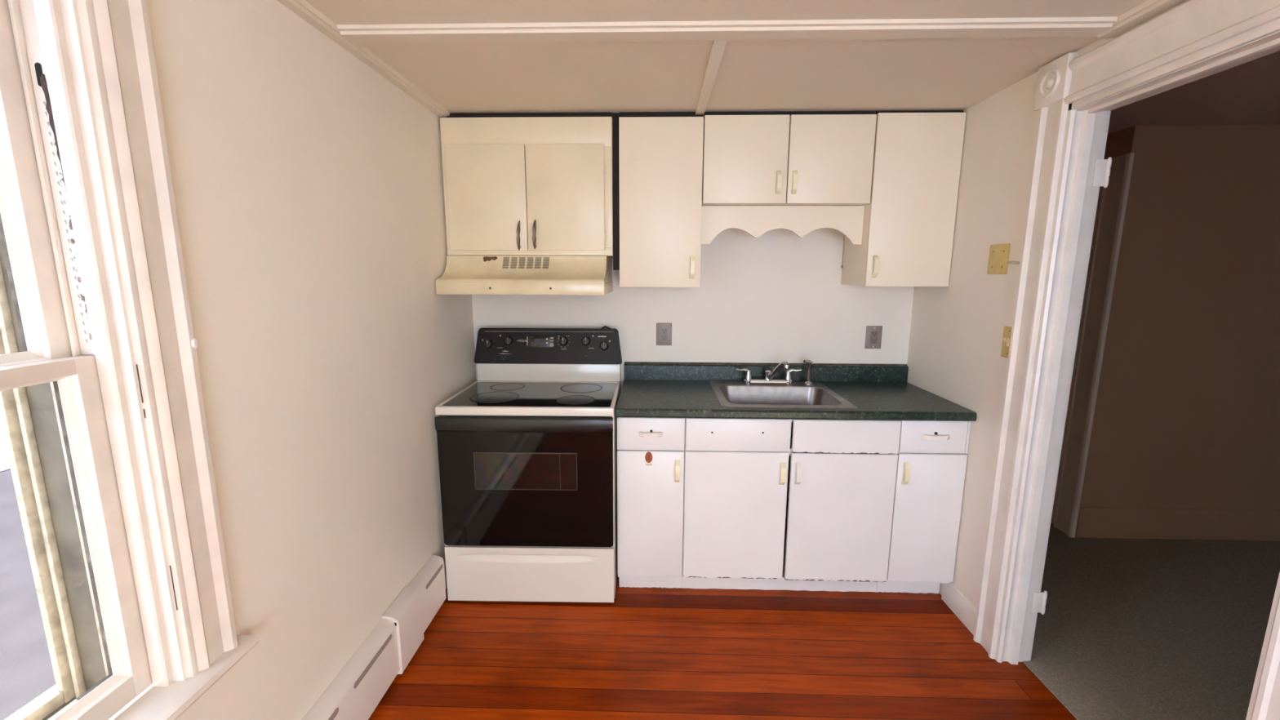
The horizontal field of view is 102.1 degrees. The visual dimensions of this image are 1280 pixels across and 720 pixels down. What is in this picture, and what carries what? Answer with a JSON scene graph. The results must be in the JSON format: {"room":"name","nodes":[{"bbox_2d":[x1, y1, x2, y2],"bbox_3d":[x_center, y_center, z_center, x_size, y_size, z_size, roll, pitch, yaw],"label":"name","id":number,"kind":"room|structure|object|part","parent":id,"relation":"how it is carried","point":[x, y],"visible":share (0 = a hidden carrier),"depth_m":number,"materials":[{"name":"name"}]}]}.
{"room":"kitchen","nodes":[
{"label":"kitchen","id":0,"kind":"room"},
{"bbox_2d":[66,0,475,719],"bbox_3d":[-1.052,0.339,0.556,0.160,2.278,4.620,0,10,2],"label":"wall","id":1,"kind":"structure","parent":0,"point":[308,185],"depth_m":1.44,"materials":[{"name":"paint"}]},
{"bbox_2d":[0,0,258,719],"bbox_3d":[-1.094,0.036,0.516,0.352,1.590,1.200,0,10,2],"label":"window","id":2,"kind":"structure","parent":1,"relation":"in","point":[68,419],"depth_m":0.98,"materials":[{"name":"paint"}]},
{"bbox_3d":[-1.076,-0.250,0.467,0.018,0.643,0.824,0,10,2],"label":"sash moulding","id":3,"kind":"part","parent":2,"relation":"part of","materials":[{"name":"paint"}]},
{"bbox_3d":[-1.082,-0.256,0.466,0.033,0.711,0.904,0,10,2],"label":"sash","id":4,"kind":"part","parent":2,"relation":"part of","materials":[{"name":"paint"}]},
{"bbox_3d":[-1.187,0.010,0.962,0.014,1.430,0.030,0,10,2],"label":"storm frame","id":5,"kind":"part","parent":2,"relation":"part of","materials":[{"name":"wood"}]},
{"bbox_3d":[-1.145,0.799,0.647,0.255,0.041,1.020,0,10,2],"label":"outside sill","id":6,"kind":"part","parent":2,"relation":"part of","materials":[{"name":"beige wood"}]},
{"bbox_3d":[-1.202,0.764,0.640,0.014,0.028,0.856,0,10,2],"label":"storm rail","id":7,"kind":"part","parent":2,"relation":"part of","materials":[{"name":"wood"}]},
{"bbox_3d":[-1.167,0.010,0.965,0.010,1.430,0.014,0,10,2],"label":"storm frame","id":8,"kind":"part","parent":2,"relation":"part of","materials":[{"name":"wood"}]},
{"bbox_3d":[-1.034,0.397,0.575,0.018,0.614,0.824,0,10,2],"label":"sash moulding","id":9,"kind":"part","parent":2,"relation":"part of","materials":[{"name":"paint"}]},
{"bbox_3d":[-1.040,0.407,0.577,0.033,0.690,0.904,0,10,2],"label":"sash","id":10,"kind":"part","parent":2,"relation":"part of","materials":[{"name":"paint"}]},
{"bbox_3d":[-0.948,-0.084,1.012,0.035,1.520,0.120,2,10,12],"label":"casing","id":11,"kind":"part","parent":2,"relation":"part of","materials":[{"name":"paint"}]},
{"bbox_2d":[191,337,198,348],"bbox_3d":[-0.921,-0.035,1.072,0.006,0.023,0.016,0,10,2],"label":"lump","id":12,"kind":"object","parent":2,"relation":"attached to","point":[194,343],"visible":1,"depth_m":1.07,"materials":[{"name":"white"}]},
{"bbox_2d":[276,0,450,117],"bbox_3d":[-0.941,-0.784,0.422,0.050,0.019,4.499,0,10,2],"label":"trim","id":13,"kind":"structure","parent":1,"relation":"attached to","point":[301,8],"depth_m":1.67,"materials":[{"name":"beige paint"}]},
{"bbox_2d":[302,555,446,719],"bbox_3d":[-0.948,1.278,0.532,0.062,0.237,3.625,0,10,2],"label":"baseboard heater","id":14,"kind":"object","parent":1,"relation":"attached to","point":[360,686],"visible":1,"depth_m":1.82,"materials":[{"name":"metal"}]},
{"bbox_2d":[471,227,914,388],"bbox_3d":[0.222,-0.048,2.857,2.650,2.278,0.120,0,10,2],"label":"wall","id":15,"kind":"structure","parent":0,"point":[778,295],"depth_m":2.75,"materials":[{"name":"paint"}]},
{"bbox_2d":[440,111,619,270],"bbox_3d":[-0.494,-0.790,2.503,0.806,0.697,0.368,0,10,2],"label":"upper cabinet","id":16,"kind":"object","parent":15,"relation":"attached to","point":[515,184],"visible":0.97,"depth_m":2.35,"materials":[{"name":"beige wood"}]},
{"bbox_3d":[-0.700,-0.741,2.366,0.361,0.468,0.014,0,10,2],"label":"door","id":17,"kind":"part","parent":16,"relation":"part of","materials":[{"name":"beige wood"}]},
{"bbox_3d":[-0.556,-0.572,2.370,0.019,0.135,0.029,0,10,2],"label":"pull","id":18,"kind":"part","parent":16,"relation":"part of","materials":[{"name":"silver metal"}]},
{"bbox_2d":[435,255,613,295],"bbox_3d":[-0.527,-0.414,2.512,0.754,0.174,0.477,0,10,2],"label":"range hood","id":19,"kind":"object","parent":16,"relation":"attached to","point":[463,274],"visible":1,"depth_m":2.36,"materials":[{"name":"metal"}]},
{"bbox_2d":[502,257,509,268],"bbox_3d":[-0.623,-0.451,2.400,0.030,0.051,0.024,0,10,2],"label":"vent grille","id":20,"kind":"object","parent":19,"relation":"attached to","point":[505,260],"depth_m":2.40,"materials":[{"name":"beige metal"}]},
{"bbox_2d":[510,257,517,268],"bbox_3d":[-0.585,-0.451,2.399,0.030,0.051,0.024,0,10,2],"label":"vent grille","id":21,"kind":"object","parent":19,"relation":"attached to","point":[513,260],"depth_m":2.40,"materials":[{"name":"beige metal"}]},
{"bbox_3d":[-0.534,-0.320,2.290,0.730,0.047,0.003,0,10,2],"label":"panel","id":22,"kind":"part","parent":19,"relation":"part of","materials":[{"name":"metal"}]},
{"bbox_2d":[518,257,525,268],"bbox_3d":[-0.548,-0.450,2.398,0.030,0.051,0.024,0,10,2],"label":"vent grille","id":23,"kind":"object","parent":19,"relation":"attached to","point":[522,260],"depth_m":2.40,"materials":[{"name":"beige metal"}]},
{"bbox_2d":[526,257,533,268],"bbox_3d":[-0.510,-0.450,2.397,0.030,0.051,0.024,0,10,2],"label":"vent grille","id":24,"kind":"object","parent":19,"relation":"attached to","point":[529,260],"depth_m":2.40,"materials":[{"name":"beige metal"}]},
{"bbox_2d":[534,257,541,268],"bbox_3d":[-0.473,-0.450,2.396,0.030,0.051,0.024,0,10,2],"label":"vent grille","id":25,"kind":"object","parent":19,"relation":"attached to","point":[537,260],"depth_m":2.40,"materials":[{"name":"beige metal"}]},
{"bbox_2d":[542,257,549,268],"bbox_3d":[-0.435,-0.449,2.394,0.030,0.051,0.024,0,10,2],"label":"vent grille","id":26,"kind":"object","parent":19,"relation":"attached to","point":[545,260],"depth_m":2.40,"materials":[{"name":"beige metal"}]},
{"bbox_3d":[-0.483,-0.576,2.367,0.019,0.135,0.029,0,10,2],"label":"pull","id":27,"kind":"part","parent":16,"relation":"part of","materials":[{"name":"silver metal"}]},
{"bbox_3d":[-0.339,-0.738,2.356,0.355,0.468,0.014,0,10,2],"label":"door","id":28,"kind":"part","parent":16,"relation":"part of","materials":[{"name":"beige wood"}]},
{"bbox_2d":[618,111,703,287],"bbox_3d":[0.098,-0.748,2.501,0.376,0.776,0.350,0,10,2],"label":"upper cabinet","id":29,"kind":"object","parent":15,"relation":"attached to","point":[660,153],"visible":1,"depth_m":2.35,"materials":[{"name":"beige paint"}]},
{"bbox_3d":[0.242,-0.427,2.386,0.020,0.103,0.025,0,10,2],"label":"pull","id":30,"kind":"part","parent":29,"relation":"part of","materials":[{"name":"beige"}]},
{"bbox_2d":[656,323,671,345],"bbox_3d":[0.130,-0.138,2.779,0.084,0.122,0.009,0,10,2],"label":"power outlet","id":31,"kind":"object","parent":15,"relation":"attached to","point":[664,331],"visible":1,"depth_m":2.78,"materials":[{"name":"grey plastic"}]},
{"bbox_2d":[660,328,667,340],"bbox_3d":[0.129,-0.138,2.776,0.036,0.068,0.003,0,10,2],"label":"receptacle","id":32,"kind":"object","parent":31,"relation":"attached to","point":[664,331],"depth_m":2.78,"materials":[{"name":"grey plastic"}]},
{"bbox_2d":[624,364,908,382],"bbox_3d":[0.673,0.069,2.791,1.516,0.086,0.021,0,10,2],"label":"backsplash","id":33,"kind":"structure","parent":15,"relation":"attached to","point":[632,371],"depth_m":2.78,"materials":[{"name":"green stone"}]},
{"bbox_2d":[702,111,876,205],"bbox_3d":[0.667,-0.930,2.454,0.752,0.398,0.350,0,10,2],"label":"upper cabinet","id":34,"kind":"object","parent":15,"relation":"attached to","point":[753,157],"visible":0.91,"depth_m":2.31,"materials":[{"name":"beige paint"}]},
{"bbox_3d":[0.474,-0.897,2.322,0.374,0.377,0.019,0,10,2],"label":"door","id":35,"kind":"part","parent":34,"relation":"part of","materials":[{"name":"beige paint"}]},
{"bbox_3d":[0.622,-0.796,2.312,0.020,0.103,0.025,0,10,2],"label":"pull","id":36,"kind":"part","parent":34,"relation":"part of","materials":[{"name":"beige plastic"}]},
{"bbox_2d":[701,205,864,244],"bbox_3d":[0.665,-0.635,2.439,0.760,0.176,0.018,0,10,2],"label":"scalloped valance","id":37,"kind":"object","parent":34,"relation":"attached to","point":[755,220],"visible":1,"depth_m":2.43,"materials":[{"name":"beige paint"}]},
{"bbox_3d":[0.692,-0.796,2.310,0.020,0.103,0.025,0,10,2],"label":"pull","id":38,"kind":"part","parent":34,"relation":"part of","materials":[{"name":"beige plastic"}]},
{"bbox_3d":[0.852,-0.894,2.311,0.372,0.377,0.019,0,10,2],"label":"door","id":39,"kind":"part","parent":34,"relation":"part of","materials":[{"name":"beige paint"}]},
{"bbox_2d":[865,325,882,348],"bbox_3d":[1.244,-0.121,2.749,0.084,0.122,0.009,0,10,2],"label":"power outlet","id":40,"kind":"object","parent":15,"relation":"attached to","point":[873,333],"visible":1,"depth_m":2.75,"materials":[{"name":"grey plastic"}]},
{"bbox_2d":[870,330,877,343],"bbox_3d":[1.243,-0.120,2.747,0.036,0.068,0.003,0,10,2],"label":"receptacle","id":41,"kind":"object","parent":40,"relation":"attached to","point":[873,334],"depth_m":2.75,"materials":[{"name":"grey plastic"}]},
{"bbox_2d":[840,110,966,286],"bbox_3d":[1.237,-0.743,2.468,0.378,0.768,0.350,0,10,2],"label":"upper cabinet","id":42,"kind":"object","parent":15,"relation":"attached to","point":[908,224],"visible":0.94,"depth_m":2.32,"materials":[{"name":"beige paint"}]},
{"bbox_3d":[1.077,-0.427,2.362,0.020,0.103,0.025,0,10,2],"label":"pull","id":43,"kind":"part","parent":42,"relation":"part of","materials":[{"name":"beige"}]},
{"bbox_2d":[305,0,1279,133],"bbox_3d":[1.979,-0.966,1.041,6.350,0.152,6.450,0,10,2],"label":"ceiling","id":44,"kind":"structure","parent":0,"point":[875,75],"depth_m":1.79,"materials":[{"name":"beige paint"}]},
{"bbox_2d":[695,40,726,115],"bbox_3d":[0.260,-1.065,2.085,0.039,0.015,1.060,0,10,2],"label":"trim","id":45,"kind":"structure","parent":44,"relation":"attached to","point":[717,47],"depth_m":1.84,"materials":[{"name":"beige paint"}]},
{"bbox_2d":[336,16,1117,44],"bbox_3d":[0.227,-0.966,1.520,2.220,0.021,0.088,0,10,2],"label":"trim","id":46,"kind":"structure","parent":44,"relation":"attached to","point":[1038,27],"depth_m":1.50,"materials":[{"name":"beige paint"}]},
{"bbox_2d":[368,522,1279,719],"bbox_3d":[2.037,1.310,1.451,6.020,0.084,6.200,0,10,2],"label":"floor","id":47,"kind":"structure","parent":0,"point":[654,653],"depth_m":2.06,"materials":[{"name":"brown wood"}]},
{"bbox_2d":[434,325,622,602],"bbox_3d":[-0.489,0.461,2.551,0.778,1.213,0.660,0,10,1],"label":"range","id":48,"kind":"object","parent":47,"relation":"on","point":[527,451],"visible":1,"depth_m":2.29,"materials":[{"name":"white metal"}]},
{"bbox_3d":[-0.796,-0.082,2.706,0.048,0.048,0.035,0,10,1],"label":"knob","id":49,"kind":"part","parent":48,"relation":"part of","materials":[{"name":"black plastic"}]},
{"bbox_3d":[-0.689,-0.099,2.705,0.048,0.048,0.035,0,10,1],"label":"knob","id":50,"kind":"part","parent":48,"relation":"part of","materials":[{"name":"black plastic"}]},
{"bbox_3d":[-0.494,0.277,2.197,0.760,0.066,0.024,0,10,1],"label":"handle","id":51,"kind":"part","parent":48,"relation":"part of","materials":[{"name":"black plastic"}]},
{"bbox_3d":[-0.495,0.534,2.266,0.756,0.592,0.030,0,10,1],"label":"oven door","id":52,"kind":"part","parent":48,"relation":"part of","materials":[{"name":"black glass"}]},
{"bbox_2d":[435,380,620,416],"bbox_3d":[-0.489,0.175,2.467,0.771,0.038,0.558,0,10,2],"label":"cooktop","id":53,"kind":"object","parent":48,"relation":"in","point":[481,397],"depth_m":2.34,"materials":[{"name":"black"}]},
{"bbox_3d":[-0.495,0.965,2.341,0.756,0.262,0.031,0,10,1],"label":"storage drawer","id":54,"kind":"part","parent":48,"relation":"part of","materials":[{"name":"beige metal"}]},
{"bbox_3d":[-0.524,-0.098,2.715,0.138,0.061,0.015,0,10,1],"label":"clock panel","id":55,"kind":"part","parent":48,"relation":"part of","materials":[{"name":"black plastic"}]},
{"bbox_3d":[-0.484,-0.072,2.736,0.778,0.193,0.083,0,10,1],"label":"control panel","id":56,"kind":"part","parent":48,"relation":"part of","materials":[{"name":"black plastic"}]},
{"bbox_3d":[-0.401,-0.097,2.701,0.048,0.048,0.035,0,10,1],"label":"knob","id":57,"kind":"part","parent":48,"relation":"part of","materials":[{"name":"black plastic"}]},
{"bbox_3d":[-0.283,-0.097,2.699,0.048,0.048,0.035,0,10,1],"label":"knob","id":58,"kind":"part","parent":48,"relation":"part of","materials":[{"name":"black plastic"}]},
{"bbox_3d":[-0.188,-0.072,2.697,0.048,0.048,0.035,0,10,1],"label":"knob","id":59,"kind":"part","parent":48,"relation":"part of","materials":[{"name":"black plastic"}]},
{"bbox_2d":[617,417,684,588],"bbox_3d":[0.055,0.627,2.595,0.298,0.874,0.628,0,10,2],"label":"base cabinet","id":60,"kind":"object","parent":47,"relation":"on","point":[651,451],"visible":0.98,"depth_m":2.30,"materials":[{"name":"paint"}]},
{"bbox_3d":[0.047,0.321,2.260,0.295,0.146,0.019,0,10,2],"label":"drawer","id":61,"kind":"part","parent":60,"relation":"part of","materials":[{"name":"paint"}]},
{"bbox_3d":[0.046,0.323,2.238,0.103,0.020,0.025,0,10,2],"label":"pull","id":62,"kind":"part","parent":60,"relation":"part of","materials":[{"name":"beige plastic"}]},
{"bbox_3d":[0.164,0.491,2.263,0.020,0.103,0.025,0,10,2],"label":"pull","id":63,"kind":"part","parent":60,"relation":"part of","materials":[{"name":"beige plastic"}]},
{"bbox_2d":[681,417,901,591],"bbox_3d":[0.665,0.632,2.576,0.920,0.874,0.631,0,10,2],"label":"base cabinet","id":64,"kind":"object","parent":47,"relation":"on","point":[765,508],"visible":0.98,"depth_m":2.28,"materials":[{"name":"paint"}]},
{"bbox_3d":[0.423,0.697,2.312,0.450,0.599,0.019,0,10,2],"label":"door","id":65,"kind":"part","parent":64,"relation":"part of","materials":[{"name":"paint"}]},
{"bbox_3d":[0.426,0.324,2.249,0.452,0.146,0.019,0,10,2],"label":"drawer panel","id":66,"kind":"part","parent":64,"relation":"part of","materials":[{"name":"paint"}]},
{"bbox_3d":[0.622,0.499,2.251,0.020,0.103,0.025,0,10,2],"label":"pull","id":67,"kind":"part","parent":64,"relation":"part of","materials":[{"name":"beige plastic"}]},
{"bbox_2d":[615,361,977,421],"bbox_3d":[0.664,0.134,2.493,1.516,0.133,0.632,0,10,2],"label":"countertop","id":68,"kind":"structure","parent":64,"relation":"on","point":[883,392],"depth_m":2.50,"materials":[{"name":"green stone"}]},
{"bbox_2d":[736,360,801,384],"bbox_3d":[0.671,0.056,2.691,0.304,0.137,0.162,5,11,28],"label":"kitchen faucet","id":69,"kind":"object","parent":68,"relation":"on","point":[769,375],"visible":1,"depth_m":2.69,"materials":[{"name":"silver metal"}]},
{"bbox_3d":[0.543,0.072,2.708,0.085,0.059,0.035,0,10,2],"label":"lever","id":70,"kind":"part","parent":69,"relation":"part of","materials":[{"name":"silver metal"}]},
{"bbox_3d":[0.671,0.111,2.711,0.256,0.022,0.050,0,10,2],"label":"plate","id":71,"kind":"part","parent":69,"relation":"part of","materials":[{"name":"silver metal"}]},
{"bbox_3d":[0.703,0.055,2.635,0.027,0.116,0.149,-4,11,-25],"label":"spout","id":72,"kind":"part","parent":69,"relation":"part of","materials":[{"name":"silver metal"}]},
{"bbox_3d":[0.799,0.074,2.701,0.085,0.059,0.035,0,10,2],"label":"lever","id":73,"kind":"part","parent":69,"relation":"part of","materials":[{"name":"silver metal"}]},
{"bbox_2d":[709,381,857,438],"bbox_3d":[0.656,0.246,2.509,0.590,0.176,0.544,0,10,2],"label":"sink","id":74,"kind":"object","parent":68,"relation":"in","point":[728,393],"visible":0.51,"depth_m":2.66,"materials":[{"name":"metal"}]},
{"bbox_2d":[802,359,813,384],"bbox_3d":[0.871,0.061,2.692,0.064,0.130,0.044,-2,10,-10],"label":"sprayer","id":75,"kind":"object","parent":74,"relation":"on","point":[809,362],"visible":1,"depth_m":2.68,"materials":[{"name":"silver metal"}]},
{"bbox_3d":[0.688,0.497,2.245,0.020,0.103,0.025,0,10,2],"label":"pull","id":76,"kind":"part","parent":64,"relation":"part of","materials":[{"name":"beige plastic"}]},
{"bbox_3d":[0.887,0.703,2.296,0.455,0.600,0.019,0,10,2],"label":"door","id":77,"kind":"part","parent":64,"relation":"part of","materials":[{"name":"paint"}]},
{"bbox_3d":[0.889,0.330,2.232,0.454,0.147,0.019,0,10,2],"label":"drawer panel","id":78,"kind":"part","parent":64,"relation":"part of","materials":[{"name":"paint"}]},
{"bbox_2d":[876,420,971,593],"bbox_3d":[1.273,0.637,2.561,0.294,0.874,0.628,0,10,2],"label":"base cabinet","id":79,"kind":"object","parent":47,"relation":"on","point":[932,458],"visible":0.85,"depth_m":2.27,"materials":[{"name":"paint"}]},
{"bbox_3d":[1.151,0.495,2.234,0.020,0.103,0.025,0,10,2],"label":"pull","id":80,"kind":"part","parent":79,"relation":"part of","materials":[{"name":"beige plastic"}]},
{"bbox_3d":[1.265,0.701,2.288,0.291,0.599,0.019,0,10,2],"label":"door","id":81,"kind":"part","parent":79,"relation":"part of","materials":[{"name":"paint"}]},
{"bbox_3d":[1.260,0.329,2.225,0.278,0.143,0.019,0,10,2],"label":"drawer","id":82,"kind":"part","parent":79,"relation":"part of","materials":[{"name":"paint"}]},
{"bbox_3d":[1.267,0.331,2.203,0.113,0.020,0.025,0,10,2],"label":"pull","id":83,"kind":"part","parent":79,"relation":"part of","materials":[{"name":"beige plastic"}]},
{"bbox_2d":[906,0,1279,608],"bbox_3d":[1.421,0.359,0.486,0.112,2.278,4.620,0,10,2],"label":"wall","id":84,"kind":"structure","parent":0,"point":[956,335],"depth_m":2.15,"materials":[{"name":"paint"}]},
{"bbox_2d":[941,582,977,635],"bbox_3d":[1.403,1.079,2.257,0.014,0.106,0.272,0,10,2],"label":"baseboard","id":85,"kind":"structure","parent":84,"relation":"attached to","point":[953,598],"depth_m":2.26,"materials":[{"name":"paint"}]},
{"bbox_2d":[986,243,1010,274],"bbox_3d":[1.411,-0.397,2.036,0.008,0.116,0.113,0,10,2],"label":"blank wall plate","id":86,"kind":"object","parent":84,"relation":"attached to","point":[998,258],"visible":1,"depth_m":2.03,"materials":[{"name":"yellow"}]},
{"bbox_2d":[1007,260,1020,263],"bbox_3d":[1.408,-0.366,1.937,0.006,0.012,0.096,0,10,2],"label":"wire","id":87,"kind":"object","parent":86,"relation":"attached to","point":[1017,262],"visible":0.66,"depth_m":1.94,"materials":[{"name":"beige"}]},
{"bbox_2d":[1000,325,1012,357],"bbox_3d":[1.397,-0.067,1.968,0.026,0.118,0.074,0,10,2],"label":"light switch","id":88,"kind":"object","parent":84,"relation":"attached to","point":[1007,330],"visible":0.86,"depth_m":1.98,"materials":[{"name":"gold"}]},
{"bbox_2d":[973,0,1279,719],"bbox_3d":[1.441,0.160,1.446,0.184,2.190,1.066,0,10,2],"label":"door frame","id":89,"kind":"structure","parent":84,"relation":"in","point":[1068,166],"depth_m":1.77,"materials":[{"name":"paint"}]},
{"bbox_3d":[1.392,0.151,1.911,0.030,2.052,0.115,0,10,2],"label":"casing","id":90,"kind":"part","parent":89,"relation":"part of","materials":[{"name":"paint"}]},
{"bbox_3d":[1.382,-0.833,1.279,0.030,0.132,0.801,0,10,2],"label":"header casing","id":91,"kind":"part","parent":89,"relation":"part of","materials":[{"name":"paint"}]},
{"bbox_3d":[1.365,0.304,1.007,0.030,2.052,0.115,0,10,2],"label":"casing","id":92,"kind":"part","parent":89,"relation":"part of","materials":[{"name":"paint"}]},
{"bbox_2d":[1096,0,1187,38],"bbox_3d":[1.321,-0.677,-0.164,0.068,0.020,3.440,0,10,2],"label":"trim","id":93,"kind":"structure","parent":84,"relation":"attached to","point":[1148,10],"depth_m":1.41,"materials":[{"name":"beige paint"}]},
{"bbox_2d":[1103,132,1114,159],"bbox_3d":[2.565,-0.220,3.601,0.110,2.225,1.420,0,10,2],"label":"wall","id":94,"kind":"structure","parent":0,"point":[1108,152],"depth_m":2.75,"materials":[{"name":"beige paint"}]},
{"bbox_2d":[1050,152,1134,537],"bbox_3d":[2.486,-0.084,3.200,0.024,2.090,0.860,0,10,2],"label":"door frame","id":95,"kind":"structure","parent":94,"relation":"in","point":[1112,199],"depth_m":2.83,"materials":[{"name":"beige paint"}]},
{"bbox_2d":[1080,124,1279,509],"bbox_3d":[3.842,-0.081,2.805,2.710,2.225,0.120,0,10,2],"label":"wall","id":96,"kind":"structure","parent":0,"point":[1187,412],"depth_m":2.76,"materials":[{"name":"beige paint"}]},
{"bbox_2d":[1075,506,1279,541],"bbox_3d":[3.792,0.936,2.910,2.600,0.185,0.017,0,10,2],"label":"baseboard","id":97,"kind":"structure","parent":96,"relation":"attached to","point":[1130,522],"depth_m":2.92,"materials":[{"name":"beige paint"}]},
{"label":"outside","id":98,"kind":"structure","parent":0,"visible":0},
{"bbox_2d":[0,468,55,719],"bbox_3d":[-4.886,1.581,5.761,6.300,0.100,23.000,0,10,2],"label":"driveway","id":99,"kind":"structure","parent":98,"point":[26,670],"depth_m":3.71,"materials":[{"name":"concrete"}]},
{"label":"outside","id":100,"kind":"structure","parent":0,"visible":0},
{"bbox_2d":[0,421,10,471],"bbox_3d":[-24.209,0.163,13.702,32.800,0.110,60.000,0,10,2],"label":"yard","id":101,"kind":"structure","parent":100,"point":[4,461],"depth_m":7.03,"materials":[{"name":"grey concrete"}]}
]}

